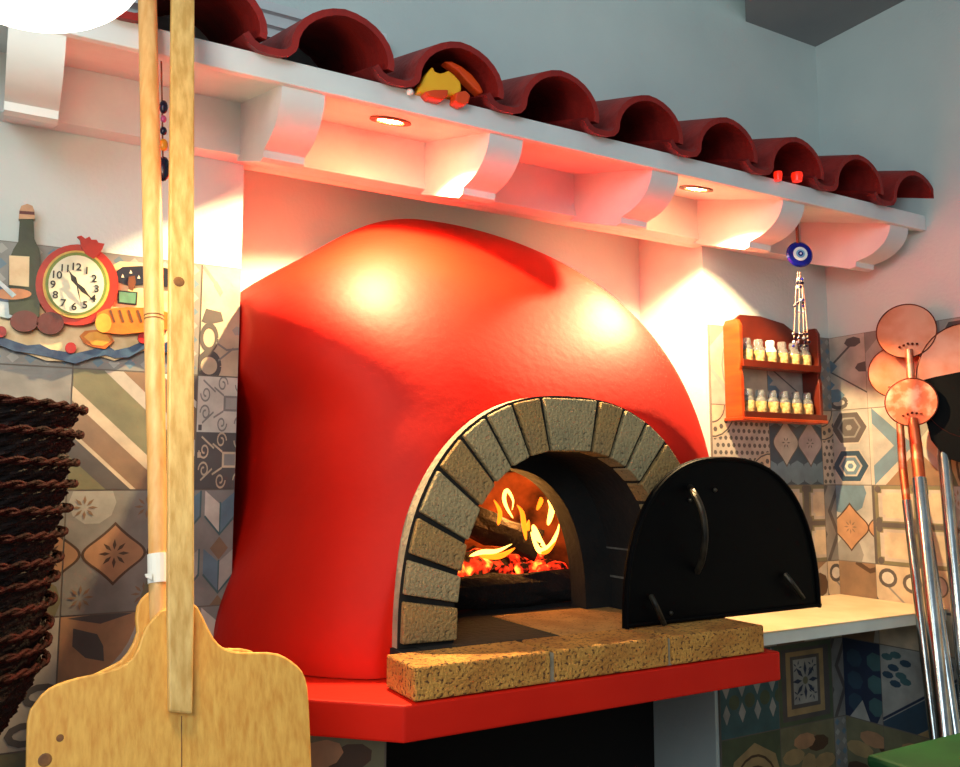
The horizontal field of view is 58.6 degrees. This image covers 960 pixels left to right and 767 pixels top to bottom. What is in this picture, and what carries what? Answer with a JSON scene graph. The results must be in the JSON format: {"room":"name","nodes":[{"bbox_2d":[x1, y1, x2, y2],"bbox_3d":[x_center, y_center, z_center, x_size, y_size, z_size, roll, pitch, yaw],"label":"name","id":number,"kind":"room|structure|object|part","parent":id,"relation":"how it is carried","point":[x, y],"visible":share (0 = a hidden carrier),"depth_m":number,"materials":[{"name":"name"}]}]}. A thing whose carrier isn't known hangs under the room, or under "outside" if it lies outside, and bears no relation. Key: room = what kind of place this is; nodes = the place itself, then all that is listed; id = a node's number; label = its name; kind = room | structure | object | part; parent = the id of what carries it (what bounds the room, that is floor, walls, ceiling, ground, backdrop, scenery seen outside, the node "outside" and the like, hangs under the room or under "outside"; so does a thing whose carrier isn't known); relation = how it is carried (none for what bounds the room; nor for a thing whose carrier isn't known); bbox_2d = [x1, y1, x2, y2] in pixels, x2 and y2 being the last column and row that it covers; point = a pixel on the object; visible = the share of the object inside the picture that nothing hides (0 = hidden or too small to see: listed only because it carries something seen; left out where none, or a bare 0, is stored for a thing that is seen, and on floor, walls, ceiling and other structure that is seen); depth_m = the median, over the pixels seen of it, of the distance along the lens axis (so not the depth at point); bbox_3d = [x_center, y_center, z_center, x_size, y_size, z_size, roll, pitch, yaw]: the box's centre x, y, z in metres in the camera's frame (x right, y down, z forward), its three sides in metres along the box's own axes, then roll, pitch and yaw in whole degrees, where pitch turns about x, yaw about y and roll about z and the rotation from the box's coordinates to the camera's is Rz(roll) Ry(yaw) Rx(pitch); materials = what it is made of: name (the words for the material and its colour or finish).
{"room":"commercial kitchen","nodes":[
{"label":"commercial kitchen","id":0,"kind":"room"},
{"bbox_2d":[0,0,134,33],"bbox_3d":[-0.533,-1.109,1.065,0.276,1.366,0.276,4,-7,-29],"label":"pendant lamp","id":1,"kind":"object","parent":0,"point":[40,16],"visible":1,"depth_m":1.01,"materials":[{"name":"white glass"}]},
{"bbox_2d":[0,0,827,766],"bbox_3d":[-0.658,-0.424,2.111,4.085,3.900,0.340,4,-7,-29],"label":"wall","id":2,"kind":"structure","parent":0,"point":[702,59],"depth_m":2.57,"materials":[{"name":"white paint"}]},
{"bbox_2d":[0,204,167,363],"bbox_3d":[-0.808,-0.198,1.768,0.408,0.317,0.039,4,-7,-29],"label":"plaque","id":3,"kind":"object","parent":2,"relation":"attached to","point":[77,306],"visible":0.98,"depth_m":1.75,"materials":[{"name":"paint"}]},
{"bbox_2d":[0,281,34,318],"bbox_3d":[-0.931,-0.165,1.698,0.083,0.073,0.020,4,-7,-29],"label":"soup bowl","id":4,"kind":"object","parent":3,"relation":"on","point":[17,299],"depth_m":1.70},
{"bbox_2d":[8,204,40,316],"bbox_3d":[-0.913,-0.243,1.717,0.060,0.236,0.019,4,-7,-29],"label":"wine bottle","id":5,"kind":"object","parent":3,"relation":"on","point":[24,285],"depth_m":1.71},
{"bbox_2d":[36,236,117,326],"bbox_3d":[-0.826,-0.212,1.756,0.154,0.186,0.033,4,-7,-29],"label":"clock","id":6,"kind":"object","parent":3,"relation":"on","point":[77,284],"depth_m":1.75,"materials":[{"name":"paint"}]},
{"bbox_2d":[117,290,137,304],"bbox_3d":[-0.749,-0.182,1.813,0.040,0.028,0.004,4,-7,-29],"label":"picture","id":7,"kind":"object","parent":3,"relation":"attached to","point":[124,297],"depth_m":1.81},
{"bbox_2d":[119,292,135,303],"bbox_3d":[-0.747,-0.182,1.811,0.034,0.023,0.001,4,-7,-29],"label":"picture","id":8,"kind":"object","parent":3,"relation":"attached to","point":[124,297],"depth_m":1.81},
{"bbox_2d":[129,0,386,51],"bbox_3d":[-1.291,-0.901,1.569,2.400,0.070,0.060,4,-7,-29],"label":"trim","id":9,"kind":"structure","parent":2,"relation":"attached to","point":[278,17],"depth_m":2.01,"materials":[{"name":"white paint"}]},
{"bbox_2d":[0,240,847,766],"bbox_3d":[-0.034,0.640,2.148,2.852,1.752,0.012,4,-7,-29],"label":"backsplash","id":10,"kind":"structure","parent":2,"relation":"attached to","point":[798,719],"depth_m":1.87,"materials":[{"name":"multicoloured tile"}]},
{"bbox_2d":[0,19,925,271],"bbox_3d":[-0.193,-0.565,1.960,3.433,0.243,0.402,4,-7,-29],"label":"shelf","id":11,"kind":"object","parent":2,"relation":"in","point":[387,120],"depth_m":2.01,"materials":[{"name":"beige paint"}]},
{"bbox_2d":[159,61,168,180],"bbox_3d":[-0.586,-0.491,1.593,0.023,0.236,0.023,-1,-6,9],"label":"charm","id":12,"kind":"object","parent":11,"relation":"hanging from","point":[163,106],"visible":0.91,"depth_m":1.58,"materials":[{"name":"brown"}]},
{"bbox_2d":[115,0,267,44],"bbox_3d":[-0.638,-0.742,1.732,0.308,0.261,0.415,4,-7,-29],"label":"tile","id":13,"kind":"structure","parent":11,"relation":"on","point":[223,22],"depth_m":1.74,"materials":[{"name":"red ceramic"}]},
{"bbox_2d":[227,8,394,74],"bbox_3d":[-0.411,-0.728,1.860,0.308,0.261,0.415,4,-7,-29],"label":"tile","id":14,"kind":"structure","parent":11,"relation":"on","point":[343,41],"depth_m":1.78,"materials":[{"name":"red ceramic"}]},
{"bbox_3d":[-0.201,-0.590,1.916,0.060,0.015,0.058,4,-7,-29],"label":"bulb","id":15,"kind":"part","parent":11,"relation":"part of","materials":[{"name":"beige"}]},
{"bbox_2d":[406,88,413,95],"bbox_3d":[-0.145,-0.606,1.776,0.015,0.015,0.014,4,-7,-29],"label":"bead","id":16,"kind":"object","parent":11,"relation":"on","point":[409,91],"visible":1,"depth_m":1.77,"materials":[{"name":"white paper"}]},
{"bbox_2d":[348,41,503,100],"bbox_3d":[-0.183,-0.714,1.989,0.308,0.261,0.415,4,-7,-29],"label":"tile","id":17,"kind":"structure","parent":11,"relation":"on","point":[409,69],"depth_m":1.86,"materials":[{"name":"red ceramic"}]},
{"bbox_2d":[414,62,482,108],"bbox_3d":[-0.064,-0.647,1.844,0.172,0.113,0.064,4,-7,-29],"label":"ornament","id":18,"kind":"object","parent":11,"relation":"on","point":[433,87],"visible":1,"depth_m":1.82,"materials":[{"name":"yellow ceramic"}]},
{"bbox_2d":[414,68,460,99],"bbox_3d":[-0.092,-0.636,1.825,0.104,0.065,0.030,4,-7,-29],"label":"figurine","id":19,"kind":"object","parent":18,"relation":"on","point":[433,85],"depth_m":1.81,"materials":[{"name":"ceramic"}]},
{"bbox_3d":[-0.044,-0.608,1.832,0.037,0.033,0.030,4,-7,-29],"label":"orange knob","id":20,"kind":"part","parent":18,"relation":"part of","materials":[{"name":"ceramic"}]},
{"bbox_3d":[-0.200,-0.564,1.972,3.433,0.243,0.374,4,-7,-29],"label":"canopy","id":21,"kind":"part","parent":11,"relation":"part of","materials":[{"name":"white paint"}]},
{"bbox_2d":[468,70,599,123],"bbox_3d":[0.044,-0.700,2.117,0.308,0.261,0.415,4,-7,-29],"label":"tile","id":22,"kind":"structure","parent":11,"relation":"on","point":[551,95],"depth_m":2.01,"materials":[{"name":"red ceramic"}]},
{"bbox_2d":[543,95,682,144],"bbox_3d":[0.271,-0.686,2.245,0.308,0.261,0.415,4,-7,-29],"label":"tile","id":23,"kind":"structure","parent":11,"relation":"on","point":[640,117],"depth_m":2.13,"materials":[{"name":"red ceramic"}]},
{"bbox_2d":[624,117,757,163],"bbox_3d":[0.499,-0.672,2.374,0.308,0.261,0.415,4,-7,-29],"label":"tile","id":24,"kind":"structure","parent":11,"relation":"on","point":[720,137],"depth_m":2.25,"materials":[{"name":"red ceramic"}]},
{"bbox_3d":[0.599,-0.539,2.369,0.094,0.028,0.091,4,-7,-29],"label":"recessed spotlight","id":25,"kind":"part","parent":11,"relation":"part of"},
{"bbox_2d":[698,137,823,180],"bbox_3d":[0.726,-0.658,2.502,0.308,0.261,0.415,4,-7,-29],"label":"tile","id":26,"kind":"structure","parent":11,"relation":"on","point":[788,155],"depth_m":2.37,"materials":[{"name":"red ceramic"}]},
{"bbox_3d":[0.808,-0.562,2.319,0.024,0.024,0.024,4,-7,-29],"label":"votive glass","id":27,"kind":"part","parent":11,"relation":"part of","materials":[{"name":"red glass"}]},
{"bbox_3d":[0.874,-0.569,2.357,0.032,0.024,0.032,4,-7,-29],"label":"votive glass","id":28,"kind":"part","parent":11,"relation":"part of","materials":[{"name":"red glass"}]},
{"bbox_2d":[786,224,812,347],"bbox_3d":[0.910,-0.297,2.439,0.085,0.400,0.031,2,-7,-20],"label":"charm","id":29,"kind":"object","parent":11,"relation":"hanging from","point":[799,254],"visible":0.98,"depth_m":2.44,"materials":[{"name":"blue glass"}]},
{"bbox_3d":[0.914,-0.449,2.457,0.016,0.093,0.009,4,-7,-29],"label":"hanging cord","id":30,"kind":"part","parent":29,"relation":"part of","materials":[{"name":"red fabric"}]},
{"bbox_2d":[764,155,883,195],"bbox_3d":[0.953,-0.644,2.631,0.308,0.261,0.415,4,-7,-29],"label":"tile","id":31,"kind":"structure","parent":11,"relation":"on","point":[841,172],"depth_m":2.51,"materials":[{"name":"red ceramic"}]},
{"bbox_2d":[825,170,933,205],"bbox_3d":[1.181,-0.630,2.759,0.308,0.261,0.415,4,-7,-29],"label":"tile","id":32,"kind":"structure","parent":11,"relation":"on","point":[896,184],"depth_m":2.60,"materials":[{"name":"red ceramic"}]},
{"bbox_2d":[723,315,827,424],"bbox_3d":[0.946,-0.047,2.736,0.390,0.345,0.074,4,-7,-29],"label":"spice rack","id":33,"kind":"object","parent":2,"relation":"attached to","point":[740,327],"visible":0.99,"depth_m":2.72,"materials":[{"name":"orange wood"}]},
{"bbox_3d":[0.787,-0.046,2.648,0.014,0.307,0.068,4,-7,-29],"label":"panel","id":34,"kind":"part","parent":33,"relation":"part of","materials":[{"name":"orange wood"}]},
{"bbox_2d":[743,338,753,359],"bbox_3d":[0.835,-0.102,2.677,0.040,0.081,0.040,4,-7,-29],"label":"spice jar","id":35,"kind":"object","parent":33,"relation":"on","point":[747,348],"visible":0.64,"depth_m":2.66,"materials":[{"name":"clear glass"}]},
{"bbox_3d":[0.835,-0.132,2.680,0.028,0.021,0.028,4,-7,-29],"label":"lid","id":36,"kind":"part","parent":35,"relation":"part of","materials":[{"name":"clear glass"}]},
{"bbox_2d":[744,389,754,410],"bbox_3d":[0.835,0.057,2.660,0.040,0.081,0.040,4,-7,-29],"label":"spice jar","id":37,"kind":"object","parent":33,"relation":"on","point":[749,399],"visible":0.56,"depth_m":2.64,"materials":[{"name":"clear glass"}]},
{"bbox_3d":[0.835,0.027,2.663,0.028,0.021,0.028,4,-7,-29],"label":"lid","id":38,"kind":"part","parent":37,"relation":"part of","materials":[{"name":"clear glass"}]},
{"bbox_2d":[753,339,765,360],"bbox_3d":[0.881,-0.100,2.703,0.040,0.081,0.040,4,-7,-29],"label":"spice jar","id":39,"kind":"object","parent":33,"relation":"on","point":[758,349],"visible":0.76,"depth_m":2.69,"materials":[{"name":"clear glass"}]},
{"bbox_3d":[0.881,-0.130,2.707,0.028,0.021,0.028,4,-7,-29],"label":"lid","id":40,"kind":"part","parent":39,"relation":"part of","materials":[{"name":"clear glass"}]},
{"bbox_2d":[755,390,766,411],"bbox_3d":[0.881,0.059,2.686,0.040,0.081,0.040,4,-7,-29],"label":"spice jar","id":41,"kind":"object","parent":33,"relation":"on","point":[760,400],"visible":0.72,"depth_m":2.67,"materials":[{"name":"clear glass"}]},
{"bbox_3d":[0.881,0.030,2.689,0.028,0.021,0.028,4,-7,-29],"label":"lid","id":42,"kind":"part","parent":41,"relation":"part of","materials":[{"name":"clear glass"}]},
{"bbox_3d":[0.926,-0.136,2.773,0.346,0.160,0.008,4,-7,-29],"label":"panel","id":43,"kind":"part","parent":33,"relation":"part of","materials":[{"name":"brown wood"}]},
{"bbox_2d":[765,340,776,361],"bbox_3d":[0.928,-0.097,2.730,0.040,0.081,0.040,4,-7,-29],"label":"spice jar","id":44,"kind":"object","parent":33,"relation":"on","point":[770,351],"visible":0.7,"depth_m":2.71,"materials":[{"name":"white glass"}]},
{"bbox_3d":[0.928,-0.127,2.733,0.028,0.021,0.028,4,-7,-29],"label":"lid","id":45,"kind":"part","parent":44,"relation":"part of","materials":[{"name":"white plastic"}]},
{"bbox_2d":[767,390,778,412],"bbox_3d":[0.928,0.062,2.712,0.040,0.081,0.040,4,-7,-29],"label":"spice jar","id":46,"kind":"object","parent":33,"relation":"on","point":[772,401],"visible":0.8,"depth_m":2.70,"materials":[{"name":"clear glass"}]},
{"bbox_3d":[0.928,0.032,2.716,0.028,0.021,0.028,4,-7,-29],"label":"lid","id":47,"kind":"part","parent":46,"relation":"part of","materials":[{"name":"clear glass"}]},
{"bbox_2d":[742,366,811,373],"bbox_3d":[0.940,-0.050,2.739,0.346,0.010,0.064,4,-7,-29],"label":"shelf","id":48,"kind":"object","parent":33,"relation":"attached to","point":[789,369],"depth_m":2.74,"materials":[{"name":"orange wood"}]},
{"bbox_2d":[742,359,820,372],"bbox_3d":[0.958,-0.055,2.709,0.350,0.022,0.010,4,-7,-29],"label":"shelf","id":49,"kind":"object","parent":33,"relation":"attached to","point":[815,367],"depth_m":2.70,"materials":[{"name":"brown wood"}]},
{"bbox_2d":[777,342,788,362],"bbox_3d":[0.974,-0.094,2.756,0.040,0.081,0.040,4,-7,-29],"label":"spice jar","id":50,"kind":"object","parent":33,"relation":"on","point":[782,352],"visible":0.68,"depth_m":2.74,"materials":[{"name":"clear glass"}]},
{"bbox_3d":[0.974,-0.124,2.759,0.028,0.021,0.028,4,-7,-29],"label":"lid","id":51,"kind":"part","parent":50,"relation":"part of","materials":[{"name":"clear glass"}]},
{"bbox_2d":[779,391,790,412],"bbox_3d":[0.974,0.065,2.739,0.040,0.081,0.040,4,-7,-29],"label":"spice jar","id":52,"kind":"object","parent":33,"relation":"on","point":[784,402],"visible":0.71,"depth_m":2.72,"materials":[{"name":"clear glass"}]},
{"bbox_3d":[0.974,0.035,2.742,0.028,0.021,0.028,4,-7,-29],"label":"lid","id":53,"kind":"part","parent":52,"relation":"part of","materials":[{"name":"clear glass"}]},
{"bbox_2d":[744,411,826,420],"bbox_3d":[0.967,0.105,2.697,0.372,0.022,0.010,4,-7,-29],"label":"shelf","id":54,"kind":"object","parent":33,"relation":"attached to","point":[748,415],"depth_m":2.68,"materials":[{"name":"brown wood"}]},
{"bbox_2d":[788,343,799,363],"bbox_3d":[1.021,-0.091,2.782,0.040,0.081,0.040,4,-7,-29],"label":"spice jar","id":55,"kind":"object","parent":33,"relation":"on","point":[794,355],"visible":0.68,"depth_m":2.77,"materials":[{"name":"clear glass"}]},
{"bbox_3d":[1.021,-0.121,2.785,0.028,0.021,0.028,4,-7,-29],"label":"lid","id":56,"kind":"part","parent":55,"relation":"part of","materials":[{"name":"clear glass"}]},
{"bbox_2d":[790,392,801,413],"bbox_3d":[1.021,0.068,2.765,0.040,0.081,0.040,4,-7,-29],"label":"spice jar","id":57,"kind":"object","parent":33,"relation":"on","point":[796,404],"visible":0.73,"depth_m":2.75,"materials":[{"name":"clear glass"}]},
{"bbox_3d":[1.021,0.038,2.768,0.028,0.021,0.028,4,-7,-29],"label":"lid","id":58,"kind":"part","parent":57,"relation":"part of","materials":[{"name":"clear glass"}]},
{"bbox_2d":[800,344,811,364],"bbox_3d":[1.067,-0.088,2.808,0.040,0.081,0.040,4,-7,-29],"label":"spice jar","id":59,"kind":"object","parent":33,"relation":"on","point":[805,355],"visible":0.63,"depth_m":2.79,"materials":[{"name":"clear glass"}]},
{"bbox_3d":[1.067,-0.118,2.812,0.028,0.021,0.028,4,-7,-29],"label":"lid","id":60,"kind":"part","parent":59,"relation":"part of","materials":[{"name":"clear glass"}]},
{"bbox_2d":[801,393,813,414],"bbox_3d":[1.067,0.071,2.791,0.040,0.081,0.040,4,-7,-29],"label":"spice jar","id":61,"kind":"object","parent":33,"relation":"on","point":[807,404],"visible":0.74,"depth_m":2.78,"materials":[{"name":"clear glass"}]},
{"bbox_3d":[1.067,0.041,2.794,0.028,0.021,0.028,4,-7,-29],"label":"lid","id":62,"kind":"part","parent":61,"relation":"part of","materials":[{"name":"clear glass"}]},
{"bbox_3d":[1.096,-0.027,2.823,0.014,0.307,0.068,4,-7,-29],"label":"panel","id":63,"kind":"part","parent":33,"relation":"part of","materials":[{"name":"brown wood"}]},
{"bbox_2d":[745,0,903,46],"bbox_3d":[1.684,-1.669,1.583,0.865,0.600,3.160,4,-7,-29],"label":"ceiling","id":64,"kind":"structure","parent":0,"point":[814,23],"depth_m":2.85,"materials":[{"name":"white paint"}]},
{"bbox_2d":[815,0,959,337],"bbox_3d":[1.956,-0.462,1.770,0.120,3.900,3.440,4,-7,-29],"label":"wall","id":65,"kind":"structure","parent":0,"point":[888,85],"depth_m":2.74,"materials":[{"name":"white paint"}]},
{"bbox_2d":[829,317,959,766],"bbox_3d":[1.418,0.674,2.463,0.012,1.752,0.894,4,-7,-29],"label":"backsplash","id":66,"kind":"structure","parent":65,"relation":"attached to","point":[885,708],"depth_m":2.73,"materials":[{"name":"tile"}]},
{"bbox_3d":[0.180,1.393,0.553,4.205,0.050,3.440,4,-7,-29],"label":"floor","id":67,"kind":"structure","parent":0,"visible":0},
{"bbox_2d":[213,219,821,766],"bbox_3d":[0.122,0.569,2.059,1.495,2.179,0.915,4,-7,-29],"label":"oven","id":68,"kind":"object","parent":67,"relation":"on","point":[396,377],"depth_m":1.79,"materials":[{"name":"red paint"}]},
{"bbox_2d":[454,569,570,610],"bbox_3d":[0.089,0.503,2.089,0.460,0.089,0.088,4,-7,-31],"label":"log","id":69,"kind":"object","parent":68,"relation":"on","point":[485,591],"visible":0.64,"depth_m":2.05,"materials":[{"name":"black wood"}]},
{"bbox_2d":[386,701,654,766],"bbox_3d":[0.085,1.109,2.149,1.433,0.860,0.639,4,-7,-29],"label":"oven base opening","id":70,"kind":"structure","parent":68,"relation":"attached to","point":[623,736],"depth_m":2.57,"materials":[{"name":"black"}]},
{"bbox_3d":[0.471,0.318,1.853,0.030,0.197,0.073,1,-6,-6],"label":"door handle","id":71,"kind":"part","parent":68,"relation":"part of","materials":[{"name":"metal"}]},
{"bbox_2d":[725,594,946,645],"bbox_3d":[0.860,0.674,2.439,0.988,0.035,0.370,4,-7,-29],"label":"countertop","id":72,"kind":"structure","parent":68,"relation":"attached to","point":[839,614],"depth_m":2.38,"materials":[{"name":"beige stone"}]},
{"bbox_3d":[0.001,0.558,2.219,0.460,0.120,0.288,4,-7,-29],"label":"mound","id":73,"kind":"object","parent":68,"relation":"in","visible":0},
{"bbox_2d":[458,548,510,576],"bbox_3d":[-0.024,0.475,2.138,0.117,0.128,0.214,-4,-8,35],"label":"ember","id":74,"kind":"object","parent":73,"relation":"on","point":[474,565],"visible":0.2,"depth_m":2.09},
{"bbox_2d":[466,545,513,573],"bbox_3d":[0.016,0.476,2.213,0.082,0.101,0.191,4,-7,-29],"label":"ember","id":75,"kind":"object","parent":73,"relation":"on","point":[499,566],"visible":0.2,"depth_m":2.13},
{"bbox_2d":[507,553,549,573],"bbox_3d":[0.056,0.487,2.252,0.309,0.080,0.081,6,-8,-42],"label":"ember","id":76,"kind":"object","parent":73,"relation":"on","point":[515,558],"visible":0.09,"depth_m":2.26,"materials":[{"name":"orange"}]},
{"bbox_2d":[514,559,567,573],"bbox_3d":[0.025,0.479,2.245,0.416,0.058,0.265,4,-7,-29],"label":"bed","id":77,"kind":"object","parent":73,"relation":"on","point":[547,564],"visible":0.23,"depth_m":2.21,"materials":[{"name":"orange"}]},
{"bbox_2d":[469,506,544,561],"bbox_3d":[0.025,0.375,2.210,0.283,0.166,0.093,0,-6,3],"label":"log","id":78,"kind":"object","parent":77,"relation":"on","point":[486,531],"visible":0.54,"depth_m":2.18,"materials":[{"name":"black wood"}]},
{"bbox_2d":[470,488,558,559],"bbox_3d":[0.145,0.359,2.241,0.154,0.171,0.519,-3,-7,22],"label":"fire","id":79,"kind":"object","parent":77,"relation":"on","point":[492,554],"visible":0.97,"depth_m":2.14,"materials":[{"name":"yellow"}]},
{"bbox_2d":[868,350,936,739],"bbox_3d":[1.258,0.705,2.359,0.146,1.698,0.497,-1,-6,8],"label":"peel","id":80,"kind":"object","parent":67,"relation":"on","point":[884,369],"visible":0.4,"depth_m":2.52,"materials":[{"name":"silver metal"}]},
{"bbox_3d":[1.290,-0.035,2.649,0.160,0.159,0.015,-4,-8,35],"label":"round blade","id":81,"kind":"part","parent":80,"relation":"part of","materials":[{"name":"orange metal"}]},
{"bbox_2d":[896,423,910,499],"bbox_3d":[1.279,0.186,2.589,0.024,0.341,0.064,-2,-6,16],"label":"socket","id":82,"kind":"object","parent":80,"relation":"attached to","point":[901,445],"depth_m":2.58,"materials":[{"name":"orange metal"}]},
{"bbox_3d":[1.221,0.930,2.300,0.025,1.216,0.414,-2,-6,16],"label":"tube handle","id":83,"kind":"part","parent":80,"relation":"part of","materials":[{"name":"metal"}]},
{"bbox_2d":[868,733,959,766],"bbox_3d":[1.126,1.176,1.869,0.360,0.665,0.340,4,-7,-29],"label":"crate","id":84,"kind":"object","parent":67,"relation":"on","point":[943,751],"visible":1,"depth_m":1.96,"materials":[{"name":"plastic"}]},
{"bbox_2d":[876,304,959,733],"bbox_3d":[1.266,0.638,2.283,0.148,1.820,0.524,-1,-6,6],"label":"peel","id":85,"kind":"object","parent":84,"relation":"in","point":[903,331],"visible":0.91,"depth_m":2.57,"materials":[{"name":"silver metal"}]},
{"bbox_3d":[1.291,-0.159,2.590,0.166,0.165,0.015,-4,-8,35],"label":"round blade","id":86,"kind":"part","parent":85,"relation":"part of","materials":[{"name":"orange metal"}]},
{"bbox_2d":[905,349,919,427],"bbox_3d":[1.283,0.121,2.515,0.029,0.457,0.079,-1,-6,12],"label":"socket","id":87,"kind":"object","parent":85,"relation":"attached to","point":[909,353],"depth_m":2.55,"materials":[{"name":"orange metal"}]},
{"bbox_3d":[1.231,0.920,2.209,0.030,1.217,0.426,-1,-6,13],"label":"tube handle","id":88,"kind":"part","parent":85,"relation":"part of","materials":[{"name":"metal"}]},
{"bbox_2d":[884,378,952,737],"bbox_3d":[1.216,0.750,2.222,0.135,1.592,0.511,-2,-6,14],"label":"peel","id":89,"kind":"object","parent":84,"relation":"in","point":[910,402],"visible":1,"depth_m":2.38,"materials":[{"name":"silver metal"}]},
{"bbox_3d":[1.271,0.055,2.520,0.142,0.141,0.013,-4,-8,35],"label":"round blade","id":90,"kind":"part","parent":89,"relation":"part of","materials":[{"name":"orange metal"}]},
{"bbox_2d":[908,417,925,476],"bbox_3d":[1.262,0.188,2.470,0.036,0.181,0.070,-2,-7,20],"label":"socket","id":91,"kind":"object","parent":89,"relation":"attached to","point":[915,441],"depth_m":2.47,"materials":[{"name":"orange metal"}]},
{"bbox_3d":[1.186,0.884,2.183,0.036,1.286,0.445,-2,-7,20],"label":"tube handle","id":92,"kind":"part","parent":89,"relation":"part of","materials":[{"name":"metal"}]},
{"bbox_2d":[915,323,959,709],"bbox_3d":[1.369,0.674,2.250,0.258,1.747,0.401,-2,-6,16],"label":"peel","id":93,"kind":"object","parent":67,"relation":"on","point":[939,366],"visible":0.81,"depth_m":2.48,"materials":[{"name":"orange metal"}]},
{"bbox_3d":[1.412,-0.010,2.472,0.270,0.336,0.029,-4,-8,35],"label":"round blade","id":94,"kind":"part","parent":93,"relation":"part of","materials":[{"name":"orange metal"}]},
{"bbox_3d":[1.282,0.858,2.250,0.034,1.349,0.386,-3,-7,22],"label":"tube handle","id":95,"kind":"part","parent":93,"relation":"part of","materials":[{"name":"metal"}]},
{"bbox_3d":[-0.791,0.974,1.197,0.501,0.929,0.555,4,-7,-29],"label":"stand","id":96,"kind":"object","parent":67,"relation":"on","visible":0},
{"bbox_2d":[0,649,50,732],"bbox_3d":[-0.848,0.457,1.224,0.416,0.102,0.416,4,-7,-29],"label":"wicker basket","id":97,"kind":"object","parent":96,"relation":"on","point":[13,687],"visible":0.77,"depth_m":1.23,"materials":[{"name":"brown wicker"}]},
{"bbox_2d":[0,631,52,675],"bbox_3d":[-0.847,0.431,1.227,0.416,0.103,0.416,3,-7,-29],"label":"wicker basket","id":98,"kind":"object","parent":97,"relation":"on","point":[10,663],"visible":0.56,"depth_m":1.22,"materials":[{"name":"brown wicker"}]},
{"bbox_2d":[0,612,54,656],"bbox_3d":[-0.846,0.403,1.231,0.416,0.102,0.416,4,-7,-29],"label":"wicker basket","id":99,"kind":"object","parent":98,"relation":"on","point":[11,643],"visible":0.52,"depth_m":1.22,"materials":[{"name":"brown wicker"}]},
{"bbox_2d":[0,590,57,637],"bbox_3d":[-0.843,0.371,1.236,0.416,0.103,0.416,3,-7,-29],"label":"wicker basket","id":100,"kind":"object","parent":99,"relation":"on","point":[14,620],"visible":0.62,"depth_m":1.23,"materials":[{"name":"brown wicker"}]},
{"bbox_2d":[0,568,60,612],"bbox_3d":[-0.840,0.340,1.241,0.416,0.103,0.416,2,-7,-30],"label":"wicker basket","id":101,"kind":"object","parent":100,"relation":"on","point":[16,595],"visible":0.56,"depth_m":1.22,"materials":[{"name":"brown wicker"}]},
{"bbox_2d":[0,549,64,586],"bbox_3d":[-0.838,0.304,1.246,0.416,0.103,0.416,4,-7,-29],"label":"wicker basket","id":102,"kind":"object","parent":101,"relation":"on","point":[21,571],"visible":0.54,"depth_m":1.22,"materials":[{"name":"brown wicker"}]},
{"bbox_2d":[0,525,68,564],"bbox_3d":[-0.834,0.267,1.252,0.416,0.103,0.416,3,-7,-29],"label":"wicker basket","id":103,"kind":"object","parent":102,"relation":"on","point":[28,547],"visible":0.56,"depth_m":1.22,"materials":[{"name":"brown wicker"}]},
{"bbox_2d":[0,503,73,535],"bbox_3d":[-0.830,0.231,1.259,0.416,0.102,0.416,4,-7,-29],"label":"wicker basket","id":104,"kind":"object","parent":103,"relation":"on","point":[33,520],"visible":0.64,"depth_m":1.22,"materials":[{"name":"brown wicker"}]},
{"bbox_2d":[0,479,78,509],"bbox_3d":[-0.825,0.194,1.266,0.416,0.103,0.416,4,-7,-29],"label":"wicker basket","id":105,"kind":"object","parent":104,"relation":"on","point":[19,494],"visible":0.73,"depth_m":1.22,"materials":[{"name":"brown wicker"}]},
{"bbox_2d":[0,456,80,481],"bbox_3d":[-0.825,0.158,1.270,0.416,0.103,0.416,5,-7,-29],"label":"wicker basket","id":106,"kind":"object","parent":105,"relation":"on","point":[22,468],"visible":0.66,"depth_m":1.22,"materials":[{"name":"brown wicker"}]},
{"bbox_2d":[0,424,84,459],"bbox_3d":[-0.820,0.120,1.276,0.416,0.103,0.416,3,-7,-29],"label":"wicker basket","id":107,"kind":"object","parent":106,"relation":"on","point":[27,441],"visible":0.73,"depth_m":1.23,"materials":[{"name":"brown wicker"}]},
{"bbox_2d":[0,394,88,430],"bbox_3d":[-0.818,0.077,1.283,0.416,0.103,0.416,4,-7,-29],"label":"wicker basket","id":108,"kind":"object","parent":107,"relation":"on","point":[33,412],"visible":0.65,"depth_m":1.23,"materials":[{"name":"brown wicker"}]},
{"bbox_3d":[-0.331,1.033,0.850,0.870,0.730,0.490,4,-7,-29],"label":"countertop","id":109,"kind":"structure","parent":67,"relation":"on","visible":0},
{"bbox_2d":[26,0,310,766],"bbox_3d":[-0.469,-0.077,1.318,0.362,1.579,0.376,4,-7,-29],"label":"peel","id":110,"kind":"object","parent":109,"relation":"on","point":[182,699],"visible":1,"depth_m":1.19,"materials":[{"name":"brown wood"}]},
{"bbox_3d":[-0.402,0.499,1.136,0.362,0.394,0.104,4,-7,-29],"label":"blade","id":111,"kind":"part","parent":110,"relation":"part of","materials":[{"name":"brown wood"}]},
{"bbox_3d":[-0.474,-0.200,1.355,0.040,1.326,0.332,3,-7,-27],"label":"handle","id":112,"kind":"part","parent":110,"relation":"part of","materials":[{"name":"brown wood"}]},
{"bbox_2d":[94,0,251,673],"bbox_3d":[-0.482,-0.063,1.345,0.292,1.568,0.373,4,-7,-29],"label":"peel","id":113,"kind":"object","parent":109,"relation":"on","point":[151,603],"visible":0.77,"depth_m":1.31,"materials":[{"name":"brown wood"}]},
{"bbox_3d":[-0.526,-0.235,1.370,0.032,1.220,0.320,4,-8,-34],"label":"pole handle","id":114,"kind":"part","parent":113,"relation":"part of","materials":[{"name":"brown wood"}]},
{"bbox_3d":[-0.417,0.497,1.169,0.292,0.417,0.109,4,-7,-29],"label":"blade","id":115,"kind":"part","parent":113,"relation":"part of","materials":[{"name":"brown wood"}]}
]}

